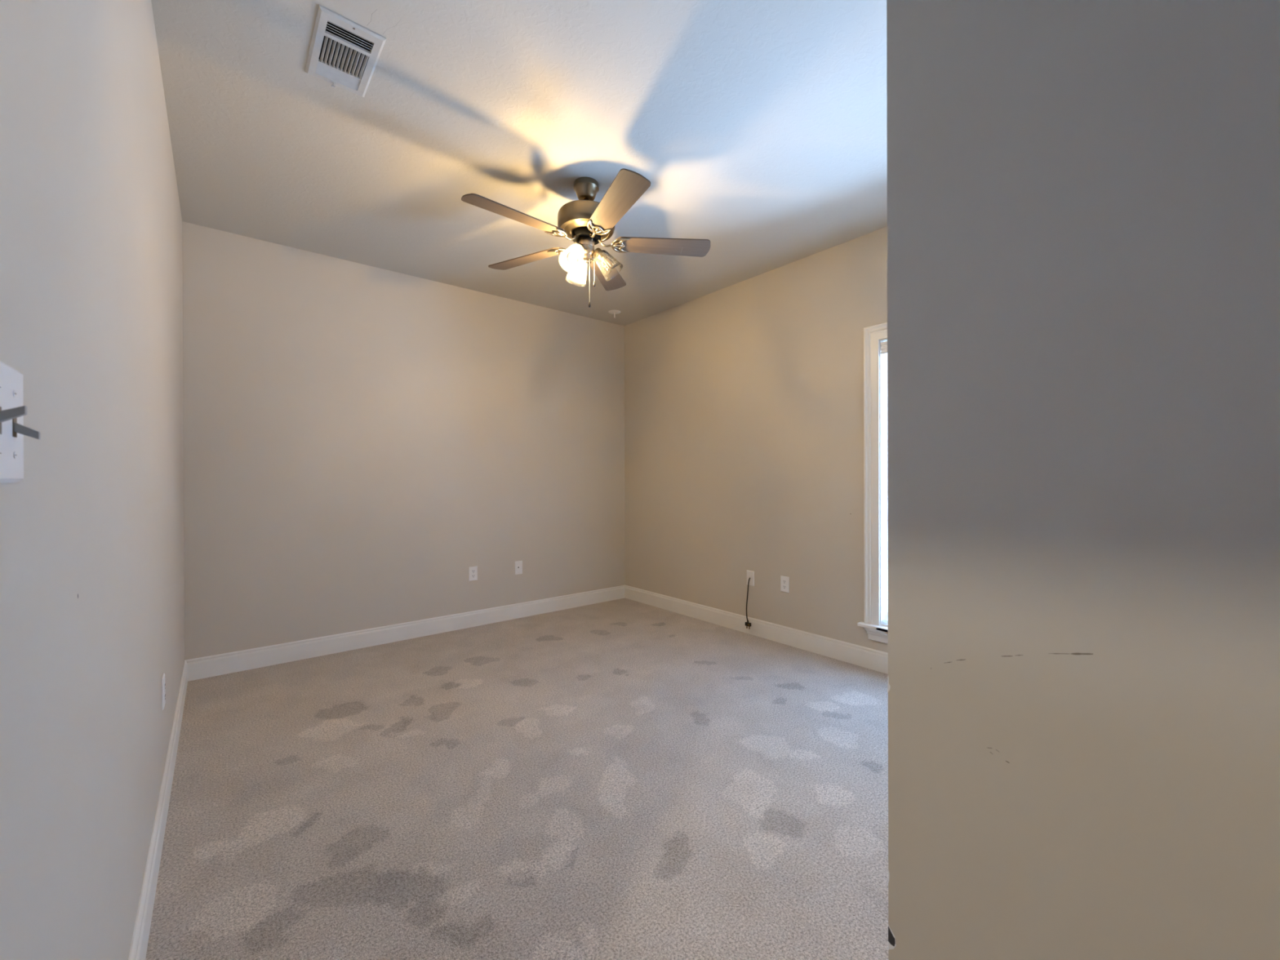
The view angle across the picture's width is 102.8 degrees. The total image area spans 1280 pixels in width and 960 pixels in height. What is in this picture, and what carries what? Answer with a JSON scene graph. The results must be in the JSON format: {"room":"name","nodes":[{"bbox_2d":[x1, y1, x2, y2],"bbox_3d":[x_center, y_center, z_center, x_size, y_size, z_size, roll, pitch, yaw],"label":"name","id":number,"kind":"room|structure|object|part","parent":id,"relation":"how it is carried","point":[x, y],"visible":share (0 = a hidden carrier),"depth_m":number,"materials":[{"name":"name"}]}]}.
{"room":"empty bedroom","nodes":[
{"label":"empty bedroom","id":0,"kind":"room"},
{"bbox_2d":[0,0,184,959],"bbox_3d":[-0.778,-0.169,0.580,0.140,2.743,6.565,0,0,-40],"label":"wall","id":1,"kind":"structure","parent":0,"point":[92,564],"depth_m":0.80,"materials":[{"name":"beige paint"}]},
{"bbox_2d":[0,360,40,482],"bbox_3d":[-0.596,-0.055,0.487,0.022,0.114,0.116,0,0,-40],"label":"light switch","id":2,"kind":"object","parent":1,"relation":"attached to","point":[12,409],"visible":1,"depth_m":0.49,"materials":[{"name":"white plastic"}]},
{"bbox_3d":[-0.602,-0.055,0.482,0.006,0.114,0.116,0,0,-40],"label":"plate","id":3,"kind":"part","parent":2,"relation":"part of","materials":[{"name":"white plastic"}]},
{"bbox_2d":[128,660,187,959],"bbox_3d":[-1.619,1.139,1.730,0.014,0.126,3.440,0,0,-40],"label":"baseboard","id":4,"kind":"structure","parent":1,"relation":"attached to","point":[139,945],"depth_m":1.56,"materials":[{"name":"white paint"}]},
{"bbox_2d":[161,673,165,711],"bbox_3d":[-1.738,0.772,1.866,0.007,0.114,0.070,0,0,-40],"label":"wall outlet","id":5,"kind":"object","parent":1,"relation":"attached to","point":[163,683],"visible":1,"depth_m":1.84,"materials":[{"name":"white plastic"}]},
{"bbox_2d":[182,221,625,660],"bbox_3d":[-1.483,-0.177,4.162,3.330,2.743,0.140,0,0,-40],"label":"wall","id":6,"kind":"structure","parent":0,"point":[359,438],"depth_m":3.72,"materials":[{"name":"beige paint"}]},
{"bbox_2d":[185,585,625,681],"bbox_3d":[-1.430,1.132,4.106,3.330,0.126,0.014,0,0,-40],"label":"baseboard","id":7,"kind":"structure","parent":6,"relation":"attached to","point":[209,666],"depth_m":3.72,"materials":[{"name":"white paint"}]},
{"bbox_2d":[468,565,477,581],"bbox_3d":[-1.359,0.762,4.169,0.070,0.114,0.007,0,0,-40],"label":"wall outlet","id":8,"kind":"object","parent":6,"relation":"attached to","point":[473,571],"visible":1,"depth_m":4.17,"materials":[{"name":"white plastic"}]},
{"bbox_2d":[515,560,522,574],"bbox_3d":[-1.050,0.759,4.425,0.070,0.114,0.006,0,0,-40],"label":"cable jack plate","id":9,"kind":"object","parent":6,"relation":"attached to","point":[518,564],"visible":1,"depth_m":4.42,"materials":[{"name":"white plastic"}]},
{"bbox_2d":[145,597,888,959],"bbox_3d":[0.565,1.254,1.687,3.330,0.121,6.285,0,0,-40],"label":"floor","id":10,"kind":"structure","parent":0,"point":[622,779],"depth_m":1.90,"materials":[{"name":"beige carpet"}]},
{"bbox_2d":[151,0,887,325],"bbox_3d":[0.556,-1.608,1.680,3.610,0.120,6.565,0,0,-40],"label":"ceiling","id":11,"kind":"structure","parent":0,"point":[757,129],"depth_m":2.27,"materials":[{"name":"beige paint"}]},
{"bbox_2d":[305,4,386,97],"bbox_3d":[-1.075,-1.633,1.856,0.200,0.220,0.351,0,0,-40],"label":"ceiling vent","id":12,"kind":"object","parent":11,"relation":"in","point":[340,55],"visible":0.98,"depth_m":1.87,"materials":[{"name":"metal"}]},
{"bbox_2d":[461,168,710,307],"bbox_3d":[-0.307,-1.222,2.642,1.234,0.650,1.268,0,0,-40],"label":"ceiling fan","id":13,"kind":"object","parent":11,"relation":"hanging from","point":[586,222],"visible":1,"depth_m":2.61,"materials":[{"name":"brown wood"}]},
{"bbox_3d":[-0.577,-1.240,2.402,0.514,0.006,0.139,0,12,-43],"label":"fan blade","id":14,"kind":"part","parent":13,"relation":"part of","materials":[{"name":"brown wood"}]},
{"bbox_3d":[-0.631,-1.241,2.872,0.514,0.006,0.139,0,12,29],"label":"fan blade","id":15,"kind":"part","parent":13,"relation":"part of","materials":[{"name":"brown wood"}]},
{"bbox_3d":[-0.335,-1.123,2.567,0.145,0.152,0.119,0,0,-40],"label":"lamp shade","id":16,"kind":"part","parent":13,"relation":"part of","materials":[{"name":"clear glass"}]},
{"bbox_3d":[-0.334,-1.130,2.578,0.072,0.080,0.060,0,0,-40],"label":"light bulb","id":17,"kind":"part","parent":13,"relation":"part of","materials":[{"name":"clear glass"}]},
{"bbox_3d":[-0.335,-1.124,2.780,0.116,0.152,0.146,0,0,-40],"label":"lamp shade","id":18,"kind":"part","parent":13,"relation":"part of","materials":[{"name":"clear glass"}]},
{"bbox_3d":[-0.263,-1.040,2.660,0.004,0.234,0.004,0,0,-40],"label":"pull chain","id":19,"kind":"part","parent":13,"relation":"part of","materials":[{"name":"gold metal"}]},
{"bbox_3d":[-0.222,-1.182,2.674,0.067,0.061,0.061,0,0,-40],"label":"lamp arm","id":20,"kind":"part","parent":13,"relation":"part of","materials":[{"name":"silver metal"}]},
{"bbox_3d":[-0.200,-1.243,3.069,0.139,0.006,0.514,-12,-2,11],"label":"fan blade","id":21,"kind":"part","parent":13,"relation":"part of","materials":[{"name":"brown laminate"}]},
{"bbox_3d":[-0.160,-1.124,2.682,0.146,0.152,0.115,0,0,16],"label":"lamp shade","id":22,"kind":"part","parent":13,"relation":"part of","materials":[{"name":"clear glass"}]},
{"bbox_3d":[-0.113,-1.242,2.308,0.139,0.006,0.514,13,-5,-24],"label":"fan blade","id":23,"kind":"part","parent":13,"relation":"part of","materials":[{"name":"brown laminate"}]},
{"bbox_3d":[0.120,-1.243,2.720,0.514,0.006,0.139,0,-12,-7],"label":"fan blade","id":24,"kind":"part","parent":13,"relation":"part of","materials":[{"name":"brown laminate"}]},
{"bbox_2d":[608,310,620,318],"bbox_3d":[-0.235,-1.526,4.724,0.116,0.056,0.116,0,0,-40],"label":"sprinkler","id":25,"kind":"object","parent":11,"relation":"attached to","point":[612,312],"visible":1,"depth_m":4.72,"materials":[{"name":"white paint"}]},
{"bbox_2d":[624,226,888,653],"bbox_3d":[1.073,-0.184,3.789,0.140,2.743,3.968,0,0,-40],"label":"wall","id":26,"kind":"structure","parent":0,"point":[744,401],"depth_m":3.87,"materials":[{"name":"beige paint"}]},
{"bbox_2d":[746,569,754,586],"bbox_3d":[0.852,0.757,3.948,0.006,0.114,0.070,0,0,-40],"label":"outlet plate","id":27,"kind":"object","parent":26,"relation":"attached to","point":[750,574],"visible":1,"depth_m":3.94,"materials":[{"name":"white plastic"}]},
{"bbox_2d":[745,577,751,629],"bbox_3d":[0.839,0.941,3.906,0.049,0.378,0.086,0,0,41],"label":"power cord","id":28,"kind":"object","parent":27,"relation":"hanging from","point":[747,624],"visible":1,"depth_m":3.88,"materials":[{"name":"black plastic"}]},
{"bbox_2d":[624,585,888,674],"bbox_3d":[1.017,1.125,3.743,0.014,0.126,3.688,0,0,-40],"label":"baseboard","id":29,"kind":"structure","parent":26,"relation":"attached to","point":[863,656],"depth_m":3.77,"materials":[{"name":"white paint"}]},
{"bbox_2d":[780,575,789,592],"bbox_3d":[1.050,0.756,3.708,0.007,0.114,0.070,0,0,-40],"label":"wall outlet","id":30,"kind":"object","parent":26,"relation":"attached to","point":[784,580],"visible":1,"depth_m":3.70,"materials":[{"name":"white plastic"}]},
{"bbox_2d":[857,322,888,644],"bbox_3d":[1.811,0.021,2.858,0.197,1.964,1.141,0,0,-40],"label":"window","id":31,"kind":"structure","parent":26,"relation":"in","point":[873,538],"depth_m":3.19,"materials":[{"name":"white paint"}]},
{"bbox_3d":[1.793,0.914,2.842,0.142,0.022,1.141,0,0,-40],"label":"sill","id":32,"kind":"part","parent":31,"relation":"part of","materials":[{"name":"white paint"}]},
{"bbox_2d":[880,341,888,623],"bbox_3d":[1.798,0.015,2.847,0.061,1.739,0.885,0,0,-40],"label":"window blind","id":33,"kind":"object","parent":31,"relation":"attached to","point":[883,344],"visible":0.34,"depth_m":3.18,"materials":[{"name":"white plastic"}]},
{"bbox_3d":[1.802,0.876,2.850,0.042,0.017,0.879,0,0,-40],"label":"rail","id":34,"kind":"part","parent":33,"relation":"part of","materials":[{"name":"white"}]},
{"bbox_2d":[886,0,1279,959],"bbox_3d":[1.284,-0.174,-0.110,0.116,2.743,2.597,0,0,-40],"label":"wall","id":35,"kind":"structure","parent":0,"point":[1083,196],"depth_m":0.66,"materials":[{"name":"beige paint"}]}
]}

